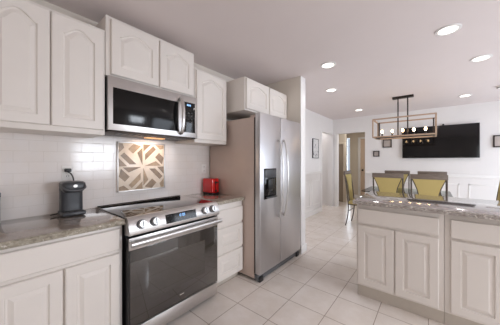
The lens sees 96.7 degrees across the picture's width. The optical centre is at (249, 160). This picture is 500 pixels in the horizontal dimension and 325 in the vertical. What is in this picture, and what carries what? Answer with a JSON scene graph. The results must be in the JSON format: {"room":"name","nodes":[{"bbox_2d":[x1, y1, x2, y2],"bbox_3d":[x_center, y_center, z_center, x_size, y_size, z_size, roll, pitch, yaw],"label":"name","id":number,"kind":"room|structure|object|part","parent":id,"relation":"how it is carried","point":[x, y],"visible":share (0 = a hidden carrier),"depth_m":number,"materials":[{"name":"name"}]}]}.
{"room":"kitchen","nodes":[
{"label":"kitchen","id":0,"kind":"room"},
{"bbox_2d":[29,0,332,213],"bbox_3d":[-0.462,0.055,3.097,0.124,2.530,9.000,0,0,39],"label":"wall","id":1,"kind":"structure","parent":0,"point":[313,121],"depth_m":5.37,"materials":[{"name":"paint"}]},
{"bbox_2d":[0,0,104,137],"bbox_3d":[-1.423,-0.590,1.538,0.375,0.790,0.630,0,0,39],"label":"upper cabinet","id":2,"kind":"object","parent":1,"relation":"attached to","point":[52,62],"visible":1,"depth_m":1.43,"materials":[{"name":"paint"}]},
{"bbox_3d":[-1.380,-0.598,1.312,0.022,0.735,0.296,0,0,39],"label":"door","id":3,"kind":"part","parent":2,"relation":"part of","materials":[{"name":"paint"}]},
{"bbox_3d":[-1.188,-0.598,1.546,0.022,0.735,0.295,0,0,39],"label":"door","id":4,"kind":"part","parent":2,"relation":"part of","materials":[{"name":"paint"}]},
{"bbox_2d":[0,132,208,220],"bbox_3d":[-1.158,0.081,2.150,0.010,0.722,1.952,0,0,39],"label":"tile backsplash","id":5,"kind":"structure","parent":1,"relation":"attached to","point":[31,165],"depth_m":1.82,"materials":[{"name":"white tile"}]},
{"bbox_2d":[62,166,72,179],"bbox_3d":[-1.456,0.095,1.774,0.007,0.116,0.072,0,0,39],"label":"wall outlet","id":6,"kind":"object","parent":5,"relation":"attached to","point":[65,175],"visible":0.81,"depth_m":1.77,"materials":[{"name":"white plastic"}]},
{"bbox_2d":[117,141,164,192],"bbox_3d":[-1.075,0.055,2.229,0.016,0.470,0.470,0,0,39],"label":"mosaic panel","id":7,"kind":"object","parent":5,"relation":"attached to","point":[140,166],"visible":1,"depth_m":2.20,"materials":[{"name":"beige tile"}]},
{"bbox_2d":[202,164,205,172],"bbox_3d":[-0.587,0.100,2.831,0.007,0.116,0.072,0,0,39],"label":"wall outlet","id":8,"kind":"object","parent":5,"relation":"attached to","point":[203,165],"visible":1,"depth_m":2.83,"materials":[{"name":"white plastic"}]},
{"bbox_2d":[95,15,193,96],"bbox_3d":[-0.964,-0.881,2.096,0.375,0.458,0.804,0,0,39],"label":"upper cabinet","id":9,"kind":"object","parent":1,"relation":"attached to","point":[133,54],"visible":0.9,"depth_m":1.89,"materials":[{"name":"paint"}]},
{"bbox_3d":[-0.942,-0.875,1.845,0.022,0.420,0.380,0,0,39],"label":"door","id":10,"kind":"part","parent":9,"relation":"part of","materials":[{"name":"paint"}]},
{"bbox_2d":[103,75,196,140],"bbox_3d":[-0.927,-0.435,2.081,0.436,0.429,0.815,0,0,39],"label":"microwave oven","id":11,"kind":"object","parent":9,"relation":"attached to","point":[132,109],"visible":0.98,"depth_m":1.91,"materials":[{"name":"silver metal"}]},
{"bbox_3d":[-0.649,-0.433,2.130,0.070,0.360,0.036,0,0,39],"label":"handle","id":12,"kind":"part","parent":11,"relation":"part of","materials":[{"name":"metal"}]},
{"bbox_3d":[-0.613,-0.435,2.222,0.005,0.300,0.152,0,0,39],"label":"control panel","id":13,"kind":"part","parent":11,"relation":"part of","materials":[{"name":"black glass"}]},
{"bbox_3d":[-0.698,-0.875,2.142,0.022,0.420,0.365,0,0,39],"label":"door","id":14,"kind":"part","parent":9,"relation":"part of","materials":[{"name":"paint"}]},
{"bbox_2d":[176,68,225,145],"bbox_3d":[-0.559,-0.583,2.589,0.375,0.775,0.460,0,0,39],"label":"upper cabinet","id":15,"kind":"object","parent":1,"relation":"attached to","point":[209,89],"visible":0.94,"depth_m":2.45,"materials":[{"name":"paint"}]},
{"bbox_3d":[-0.422,-0.590,2.478,0.022,0.720,0.430,0,0,39],"label":"door","id":16,"kind":"part","parent":15,"relation":"part of","materials":[{"name":"paint"}]},
{"bbox_2d":[226,76,286,119],"bbox_3d":[0.019,-0.787,3.110,0.602,0.385,0.940,0,0,39],"label":"upper cabinet","id":17,"kind":"object","parent":1,"relation":"attached to","point":[245,97],"visible":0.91,"depth_m":2.73,"materials":[{"name":"paint"}]},
{"bbox_3d":[0.099,-0.787,2.749,0.022,0.355,0.450,0,0,39],"label":"door","id":18,"kind":"part","parent":17,"relation":"part of","materials":[{"name":"paint"}]},
{"bbox_3d":[0.394,-0.787,3.109,0.022,0.355,0.440,0,0,39],"label":"door","id":19,"kind":"part","parent":17,"relation":"part of","materials":[{"name":"paint"}]},
{"bbox_2d":[305,180,319,207],"bbox_3d":[1.055,0.785,4.841,0.007,0.610,2.420,0,0,39],"label":"trim","id":20,"kind":"structure","parent":1,"relation":"attached to","point":[314,180],"depth_m":5.40,"materials":[{"name":"white paint"}]},
{"bbox_2d":[305,207,320,218],"bbox_3d":[1.040,1.265,4.818,0.014,0.110,2.674,0,0,39],"label":"baseboard","id":21,"kind":"structure","parent":1,"relation":"attached to","point":[318,210],"depth_m":5.41,"materials":[{"name":"white paint"}]},
{"bbox_2d":[305,171,320,174],"bbox_3d":[1.025,0.290,4.794,0.020,0.060,2.610,0,0,39],"label":"trim","id":22,"kind":"structure","parent":1,"relation":"attached to","point":[315,172],"depth_m":5.37,"materials":[{"name":"white paint"}]},
{"bbox_2d":[312,138,318,157],"bbox_3d":[1.627,-0.310,5.522,0.026,0.480,0.340,0,0,39],"label":"wall art","id":23,"kind":"object","parent":1,"relation":"attached to","point":[315,142],"visible":1,"depth_m":5.51,"materials":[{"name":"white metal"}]},
{"bbox_2d":[321,131,332,210],"bbox_3d":[2.145,0.268,6.161,0.016,2.105,0.925,0,0,39],"label":"trim","id":24,"kind":"structure","parent":1,"relation":"attached to","point":[321,131],"depth_m":5.82,"materials":[{"name":"white paint"}]},
{"bbox_2d":[44,0,499,119],"bbox_3d":[0.921,-1.270,1.909,7.400,0.120,9.320,0,0,39],"label":"ceiling","id":25,"kind":"structure","parent":0,"point":[381,50],"depth_m":2.27,"materials":[{"name":"paint"}]},
{"bbox_2d":[320,62,335,68],"bbox_3d":[0.983,-1.205,2.800,0.190,0.010,0.190,0,0,39],"label":"recessed light","id":26,"kind":"object","parent":25,"relation":"in","point":[325,65],"visible":1,"depth_m":2.80,"materials":[{"name":"white paint"}]},
{"bbox_2d":[325,88,336,91],"bbox_3d":[1.382,-1.205,3.783,0.190,0.010,0.190,0,0,39],"label":"recessed light","id":27,"kind":"object","parent":25,"relation":"in","point":[329,89],"visible":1,"depth_m":3.78,"materials":[{"name":"white paint"}]},
{"bbox_2d":[372,94,436,139],"bbox_3d":[2.881,-0.827,4.169,0.953,0.766,0.543,0,0,39],"label":"chandelier","id":28,"kind":"object","parent":25,"relation":"hanging from","point":[378,137],"visible":1,"depth_m":4.15,"materials":[{"name":"brown wood"}]},
{"bbox_3d":[2.803,-0.828,4.207,0.021,0.705,0.022,0,0,39],"label":"rod","id":29,"kind":"part","parent":28,"relation":"part of","materials":[{"name":"brown metal"}]},
{"bbox_3d":[2.881,-0.623,4.169,0.953,0.358,0.543,0,0,39],"label":"frame","id":30,"kind":"part","parent":28,"relation":"part of","materials":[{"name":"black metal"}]},
{"bbox_3d":[2.918,-0.828,4.112,0.021,0.705,0.022,0,0,39],"label":"rod","id":31,"kind":"part","parent":28,"relation":"part of","materials":[{"name":"brown metal"}]},
{"bbox_2d":[435,23,461,35],"bbox_3d":[1.824,-1.205,2.047,0.190,0.010,0.190,0,0,39],"label":"recessed light","id":32,"kind":"object","parent":25,"relation":"in","point":[449,29],"visible":1,"depth_m":2.04,"materials":[{"name":"white paint"}]},
{"bbox_2d":[470,54,492,61],"bbox_3d":[2.714,-1.205,2.611,0.190,0.010,0.190,0,0,39],"label":"recessed light","id":33,"kind":"object","parent":25,"relation":"in","point":[487,56],"visible":1,"depth_m":2.60,"materials":[{"name":"white paint"}]},
{"bbox_2d":[265,76,300,253],"bbox_3d":[0.450,0.055,3.474,0.815,2.530,0.140,0,0,39],"label":"wall","id":34,"kind":"structure","parent":0,"point":[291,88],"depth_m":3.23,"materials":[{"name":"paint"}]},
{"bbox_2d":[301,76,304,245],"bbox_3d":[0.454,0.055,3.473,0.815,2.530,0.148,0,0,39],"label":"trim","id":35,"kind":"structure","parent":34,"relation":"attached to","point":[302,78],"depth_m":3.20,"materials":[{"name":"white paint"}]},
{"bbox_2d":[301,243,306,253],"bbox_3d":[0.775,1.265,3.210,0.016,0.110,0.175,0,0,39],"label":"baseboard","id":36,"kind":"structure","parent":34,"relation":"attached to","point":[303,247],"depth_m":3.19,"materials":[{"name":"white paint"}]},
{"bbox_2d":[166,197,444,324],"bbox_3d":[1.962,1.370,3.176,7.400,0.100,12.600,0,0,39],"label":"floor","id":37,"kind":"structure","parent":0,"point":[317,286],"depth_m":2.21,"materials":[{"name":"tile"}]},
{"bbox_2d":[0,225,121,324],"bbox_3d":[-1.327,0.882,1.468,0.597,0.875,0.684,0,0,39],"label":"base cabinet","id":38,"kind":"object","parent":37,"relation":"on","point":[74,279],"visible":0.96,"depth_m":1.30,"materials":[{"name":"paint"}]},
{"bbox_3d":[-1.186,0.913,1.186,0.022,0.563,0.288,0,0,39],"label":"door","id":39,"kind":"part","parent":38,"relation":"part of","materials":[{"name":"paint"}]},
{"bbox_3d":[-1.107,0.536,1.282,0.022,0.143,0.652,0,0,39],"label":"drawer","id":40,"kind":"part","parent":38,"relation":"part of","materials":[{"name":"paint"}]},
{"bbox_2d":[0,208,124,249],"bbox_3d":[-1.316,0.424,1.464,0.614,0.038,0.692,0,0,39],"label":"countertop","id":41,"kind":"structure","parent":38,"relation":"on","point":[35,229],"depth_m":1.40,"materials":[{"name":"stone"}]},
{"bbox_2d":[0,193,0,222],"bbox_3d":[-1.659,0.291,1.399,0.123,0.226,0.123,0,0,39],"label":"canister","id":42,"kind":"object","parent":41,"relation":"on","point":[0,193],"visible":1,"depth_m":1.44,"materials":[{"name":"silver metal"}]},
{"bbox_2d":[50,168,85,216],"bbox_3d":[-1.372,0.232,1.674,0.251,0.345,0.192,0,0,39],"label":"coffee maker","id":43,"kind":"object","parent":41,"relation":"on","point":[70,192],"visible":1,"depth_m":1.65,"materials":[{"name":"grey plastic"}]},
{"bbox_3d":[-1.453,0.232,1.708,0.059,0.344,0.161,0,0,22],"label":"power cord","id":44,"kind":"part","parent":43,"relation":"part of","materials":[{"name":"black plastic"}]},
{"bbox_3d":[-1.292,0.194,1.637,0.080,0.053,0.148,0,0,39],"label":"lid handle","id":45,"kind":"part","parent":43,"relation":"part of","materials":[{"name":"grey plastic"}]},
{"bbox_3d":[-0.994,0.913,1.419,0.022,0.563,0.296,0,0,39],"label":"door","id":46,"kind":"part","parent":38,"relation":"part of","materials":[{"name":"paint"}]},
{"bbox_2d":[97,195,221,324],"bbox_3d":[-0.796,0.856,2.022,0.706,0.928,0.822,0,0,39],"label":"electric range","id":47,"kind":"object","parent":37,"relation":"on","point":[169,244],"visible":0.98,"depth_m":1.77,"materials":[{"name":"silver metal"}]},
{"bbox_3d":[-1.061,0.395,2.240,0.019,0.005,0.814,0,0,39],"label":"vent trim","id":48,"kind":"part","parent":47,"relation":"part of","materials":[{"name":"black plastic"}]},
{"bbox_3d":[-0.757,0.446,1.568,0.039,0.056,0.054,0,0,39],"label":"knob","id":49,"kind":"part","parent":47,"relation":"part of","materials":[{"name":"metal"}]},
{"bbox_2d":[97,196,211,218],"bbox_3d":[-0.838,0.410,2.056,0.600,0.025,0.822,0,0,39],"label":"cooktop","id":50,"kind":"object","parent":47,"relation":"in","point":[125,210],"depth_m":1.94,"materials":[{"name":"glass"}]},
{"bbox_3d":[-0.696,0.446,1.643,0.039,0.056,0.054,0,0,39],"label":"knob","id":51,"kind":"part","parent":47,"relation":"part of","materials":[{"name":"metal"}]},
{"bbox_3d":[-0.588,0.458,1.851,0.085,0.125,0.822,0,0,39],"label":"control panel","id":52,"kind":"part","parent":47,"relation":"part of","materials":[{"name":"silver metal"}]},
{"bbox_2d":[126,216,221,324],"bbox_3d":[-0.571,0.848,1.837,0.121,0.625,0.822,0,0,39],"label":"oven","id":53,"kind":"object","parent":47,"relation":"in","point":[166,267],"depth_m":1.74,"materials":[{"name":"metal"}]},
{"bbox_3d":[-0.597,1.228,1.858,0.053,0.113,0.814,0,0,39],"label":"drawer","id":54,"kind":"part","parent":47,"relation":"part of","materials":[{"name":"silver metal"}]},
{"bbox_3d":[-0.562,0.454,1.833,0.021,0.068,0.284,0,0,39],"label":"display panel","id":55,"kind":"part","parent":47,"relation":"part of","materials":[{"name":"black glass"}]},
{"bbox_3d":[-0.398,0.446,2.006,0.039,0.056,0.054,0,0,39],"label":"knob","id":56,"kind":"part","parent":47,"relation":"part of","materials":[{"name":"metal"}]},
{"bbox_2d":[214,201,242,285],"bbox_3d":[-0.435,0.882,2.552,0.597,0.875,0.408,0,0,39],"label":"base cabinet","id":57,"kind":"object","parent":37,"relation":"on","point":[230,230],"visible":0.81,"depth_m":2.36,"materials":[{"name":"paint"}]},
{"bbox_2d":[184,193,243,204],"bbox_3d":[-0.431,0.424,2.542,0.613,0.038,0.424,0,0,39],"label":"countertop","id":58,"kind":"structure","parent":57,"relation":"on","point":[221,199],"depth_m":2.47,"materials":[{"name":"stone"}]},
{"bbox_2d":[203,178,218,193],"bbox_3d":[-0.481,0.309,2.768,0.203,0.191,0.118,0,0,39],"label":"toaster","id":59,"kind":"object","parent":58,"relation":"on","point":[210,185],"visible":1,"depth_m":2.72,"materials":[{"name":"red plastic"}]},
{"bbox_3d":[-0.213,1.097,2.371,0.022,0.257,0.390,0,0,39],"label":"drawer","id":60,"kind":"part","parent":57,"relation":"part of","materials":[{"name":"paint"}]},
{"bbox_3d":[-0.213,0.585,2.371,0.022,0.160,0.390,0,0,39],"label":"drawer","id":61,"kind":"part","parent":57,"relation":"part of","materials":[{"name":"paint"}]},
{"bbox_3d":[-0.213,0.817,2.371,0.022,0.250,0.390,0,0,39],"label":"drawer","id":62,"kind":"part","parent":57,"relation":"part of","materials":[{"name":"paint"}]},
{"bbox_2d":[210,112,299,282],"bbox_3d":[0.125,0.396,2.985,0.904,1.848,0.951,0,0,39],"label":"refrigerator","id":63,"kind":"object","parent":37,"relation":"on","point":[259,161],"visible":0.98,"depth_m":2.58,"materials":[{"name":"metal"}]},
{"bbox_3d":[0.214,0.353,2.567,0.068,1.763,0.418,0,0,39],"label":"freezer door","id":64,"kind":"part","parent":63,"relation":"part of","materials":[{"name":"silver metal"}]},
{"bbox_3d":[0.369,0.207,2.638,0.086,0.941,0.026,0,0,39],"label":"handle","id":65,"kind":"part","parent":63,"relation":"part of","materials":[{"name":"metal"}]},
{"bbox_3d":[0.442,0.207,2.727,0.086,0.941,0.026,0,0,39],"label":"handle","id":66,"kind":"part","parent":63,"relation":"part of","materials":[{"name":"metal"}]},
{"bbox_3d":[0.518,0.353,2.937,0.068,1.763,0.525,0,0,39],"label":"fridge door","id":67,"kind":"part","parent":63,"relation":"part of","materials":[{"name":"silver metal"}]},
{"bbox_2d":[343,170,356,224],"bbox_3d":[2.266,0.765,4.583,0.518,1.115,0.458,0,0,39],"label":"dining chair","id":68,"kind":"object","parent":37,"relation":"on","point":[347,174],"visible":0.63,"depth_m":4.62,"materials":[{"name":"brown metal"}]},
{"bbox_3d":[2.078,0.246,4.738,0.030,0.077,0.458,0,0,39],"label":"rail","id":69,"kind":"part","parent":68,"relation":"part of","materials":[{"name":"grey wood"}]},
{"bbox_3d":[2.107,0.551,4.714,0.091,0.538,0.396,0,0,39],"label":"backrest","id":70,"kind":"part","parent":68,"relation":"part of","materials":[{"name":"yellow fabric"}]},
{"bbox_3d":[2.107,0.547,4.714,0.102,0.638,0.454,0,0,39],"label":"frame","id":71,"kind":"part","parent":68,"relation":"part of","materials":[{"name":"yellow fabric"}]},
{"bbox_2d":[372,173,403,192],"bbox_3d":[2.486,0.765,3.959,0.458,1.115,0.518,0,0,39],"label":"dining chair","id":72,"kind":"object","parent":37,"relation":"on","point":[386,182],"visible":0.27,"depth_m":3.76,"materials":[{"name":"yellow fabric"}]},
{"bbox_3d":[2.355,0.551,3.800,0.396,0.538,0.091,0,0,39],"label":"backrest","id":73,"kind":"part","parent":72,"relation":"part of","materials":[{"name":"yellow fabric"}]},
{"bbox_3d":[2.331,0.246,3.770,0.458,0.077,0.030,0,0,39],"label":"rail","id":74,"kind":"part","parent":72,"relation":"part of","materials":[{"name":"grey wood"}]},
{"bbox_2d":[385,170,409,188],"bbox_3d":[3.027,0.765,4.622,0.458,1.115,0.518,0,0,39],"label":"dining chair","id":75,"kind":"object","parent":37,"relation":"on","point":[406,173],"visible":0.16,"depth_m":4.71,"materials":[{"name":"brown metal"}]},
{"bbox_3d":[3.182,0.246,4.811,0.458,0.077,0.030,0,0,39],"label":"rail","id":76,"kind":"part","parent":75,"relation":"part of","materials":[{"name":"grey wood"}]},
{"bbox_3d":[3.157,0.551,4.781,0.396,0.538,0.091,0,0,39],"label":"backrest","id":77,"kind":"part","parent":75,"relation":"part of","materials":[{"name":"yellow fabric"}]},
{"bbox_3d":[3.158,0.547,4.781,0.454,0.638,0.102,0,0,39],"label":"frame","id":78,"kind":"part","parent":75,"relation":"part of","materials":[{"name":"brown metal"}]},
{"bbox_2d":[357,204,443,323],"bbox_3d":[1.529,0.870,2.256,0.648,0.900,0.762,0,0,39],"label":"base cabinet","id":79,"kind":"object","parent":37,"relation":"on","point":[400,253],"visible":0.91,"depth_m":1.94,"materials":[{"name":"paint"}]},
{"bbox_3d":[1.167,0.902,2.075,0.296,0.565,0.022,0,0,39],"label":"door","id":80,"kind":"part","parent":79,"relation":"part of","materials":[{"name":"paint"}]},
{"bbox_3d":[1.285,0.528,1.978,0.602,0.140,0.022,0,0,39],"label":"drawer","id":81,"kind":"part","parent":79,"relation":"part of","materials":[{"name":"paint"}]},
{"bbox_3d":[1.404,0.902,1.881,0.296,0.565,0.022,0,0,39],"label":"door","id":82,"kind":"part","parent":79,"relation":"part of","materials":[{"name":"paint"}]},
{"bbox_2d":[361,186,452,196],"bbox_3d":[2.890,0.938,4.149,1.300,0.755,1.000,0,0,39],"label":"dining table","id":83,"kind":"object","parent":37,"relation":"on","point":[406,190],"visible":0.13,"depth_m":4.17,"materials":[{"name":"clear glass"}]},
{"bbox_2d":[410,174,447,196],"bbox_3d":[2.905,0.765,3.615,0.458,1.115,0.518,0,0,39],"label":"dining chair","id":84,"kind":"object","parent":37,"relation":"on","point":[425,184],"visible":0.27,"depth_m":3.42,"materials":[{"name":"yellow fabric"}]},
{"bbox_3d":[2.750,0.246,3.426,0.458,0.077,0.030,0,0,39],"label":"rail","id":85,"kind":"part","parent":84,"relation":"part of","materials":[{"name":"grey wood"}]},
{"bbox_3d":[2.774,0.551,3.456,0.396,0.538,0.091,0,0,39],"label":"backrest","id":86,"kind":"part","parent":84,"relation":"part of","materials":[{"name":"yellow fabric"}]},
{"bbox_2d":[418,171,446,186],"bbox_3d":[3.479,0.765,4.251,0.458,1.115,0.518,0,0,39],"label":"dining chair","id":87,"kind":"object","parent":37,"relation":"on","point":[419,172],"visible":0.02,"depth_m":4.41,"materials":[{"name":"brown metal"}]},
{"bbox_3d":[3.634,0.246,4.439,0.458,0.077,0.030,0,0,39],"label":"rail","id":88,"kind":"part","parent":87,"relation":"part of","materials":[{"name":"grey wood"}]},
{"bbox_2d":[444,214,499,324],"bbox_3d":[2.031,0.870,1.844,0.648,0.900,0.762,0,0,39],"label":"base cabinet","id":89,"kind":"object","parent":37,"relation":"on","point":[471,245],"visible":0.91,"depth_m":1.66,"materials":[{"name":"paint"}]},
{"bbox_2d":[353,191,499,220],"bbox_3d":[1.809,0.399,2.044,1.400,0.038,0.864,0,0,39],"label":"countertop","id":90,"kind":"structure","parent":89,"relation":"on","point":[465,207],"depth_m":1.99,"materials":[{"name":"stone"}]},
{"bbox_3d":[1.805,0.528,1.551,0.602,0.140,0.022,0,0,39],"label":"drawer","id":91,"kind":"part","parent":89,"relation":"part of","materials":[{"name":"paint"}]},
{"bbox_3d":[1.686,0.902,1.648,0.296,0.565,0.022,0,0,39],"label":"door","id":92,"kind":"part","parent":89,"relation":"part of","materials":[{"name":"paint"}]},
{"bbox_2d":[496,182,499,200],"bbox_3d":[3.623,0.765,3.469,0.518,1.115,0.458,0,0,39],"label":"dining chair","id":93,"kind":"object","parent":37,"relation":"on","point":[498,192],"visible":0.1,"depth_m":3.42,"materials":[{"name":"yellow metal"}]},
{"bbox_2d":[339,134,345,201],"bbox_3d":[2.645,0.095,7.514,1.150,2.450,0.070,0,0,39],"label":"wall","id":94,"kind":"structure","parent":0,"point":[342,137],"depth_m":7.18,"materials":[{"name":"paint"}]},
{"bbox_2d":[339,142,345,201],"bbox_3d":[2.807,0.360,7.300,0.620,1.920,0.055,0,0,39],"label":"door","id":95,"kind":"structure","parent":94,"relation":"in","point":[342,145],"depth_m":7.15,"materials":[{"name":"paint"}]},
{"bbox_2d":[346,132,364,194],"bbox_3d":[3.712,0.095,8.158,2.220,2.450,0.120,0,0,39],"label":"wall","id":96,"kind":"structure","parent":0,"point":[353,137],"depth_m":8.03,"materials":[{"name":"paint"}]},
{"bbox_2d":[346,138,349,170],"bbox_3d":[3.628,0.110,8.182,0.130,1.920,0.070,0,0,39],"label":"window","id":97,"kind":"structure","parent":96,"relation":"in","point":[346,138],"depth_m":8.20,"materials":[{"name":"white paint"}]},
{"bbox_2d":[322,100,499,205],"bbox_3d":[4.065,0.055,5.280,6.420,2.530,0.120,0,0,39],"label":"wall","id":98,"kind":"structure","parent":0,"point":[487,114],"depth_m":5.06,"materials":[{"name":"paint"}]},
{"bbox_2d":[334,134,336,205],"bbox_3d":[2.503,0.265,6.476,0.087,2.110,0.014,0,0,39],"label":"trim","id":99,"kind":"structure","parent":98,"relation":"attached to","point":[335,135],"depth_m":6.48,"materials":[{"name":"white paint"}]},
{"bbox_2d":[373,151,378,156],"bbox_3d":[3.301,-0.190,5.807,0.140,0.150,0.034,0,0,39],"label":"picture frame","id":100,"kind":"object","parent":98,"relation":"attached to","point":[375,153],"visible":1,"depth_m":5.81,"materials":[{"name":"brown metal"}]},
{"bbox_2d":[383,139,391,147],"bbox_3d":[3.488,-0.445,5.653,0.195,0.200,0.034,0,0,39],"label":"picture frame","id":101,"kind":"object","parent":98,"relation":"attached to","point":[386,143],"visible":0.89,"depth_m":5.65,"materials":[{"name":"brown metal"}]},
{"bbox_2d":[384,140,390,146],"bbox_3d":[3.495,-0.445,5.662,0.155,0.160,0.011,0,0,39],"label":"print","id":102,"kind":"object","parent":101,"relation":"attached to","point":[387,143],"depth_m":5.65},
{"bbox_2d":[365,172,499,178],"bbox_3d":[4.762,0.323,4.616,4.300,0.065,0.020,0,0,39],"label":"trim","id":103,"kind":"structure","parent":98,"relation":"attached to","point":[449,175],"depth_m":4.70,"materials":[{"name":"white paint"}]},
{"bbox_2d":[369,179,498,197],"bbox_3d":[4.728,0.790,4.653,4.000,0.600,0.007,0,0,39],"label":"trim","id":104,"kind":"structure","parent":98,"relation":"attached to","point":[369,179],"depth_m":4.72,"materials":[{"name":"white paint"}]},
{"bbox_2d":[402,122,479,157],"bbox_3d":[4.236,-0.430,5.012,1.320,0.724,0.076,0,0,39],"label":"television","id":105,"kind":"object","parent":98,"relation":"attached to","point":[456,140],"visible":0.98,"depth_m":4.90,"materials":[{"name":"black plastic"}]},
{"bbox_2d":[493,135,499,146],"bbox_3d":[5.007,-0.396,4.405,0.254,0.241,0.034,0,0,39],"label":"picture frame","id":106,"kind":"object","parent":98,"relation":"attached to","point":[496,138],"visible":1,"depth_m":4.46,"materials":[{"name":"brown metal"}]},
{"bbox_2d":[495,136,499,145],"bbox_3d":[5.014,-0.396,4.414,0.214,0.201,0.011,0,0,39],"label":"print","id":107,"kind":"object","parent":106,"relation":"attached to","point":[497,138],"depth_m":4.45},
{"bbox_3d":[3.904,0.095,6.706,0.080,2.450,1.880,0,0,39],"label":"wall","id":108,"kind":"structure","parent":0,"visible":0},
{"bbox_2d":[358,137,364,196],"bbox_3d":[4.141,0.240,7.657,0.780,2.160,0.110,0,0,39],"label":"door","id":109,"kind":"structure","parent":108,"relation":"in","point":[361,140],"depth_m":7.84,"materials":[{"name":"paint"}]}
]}

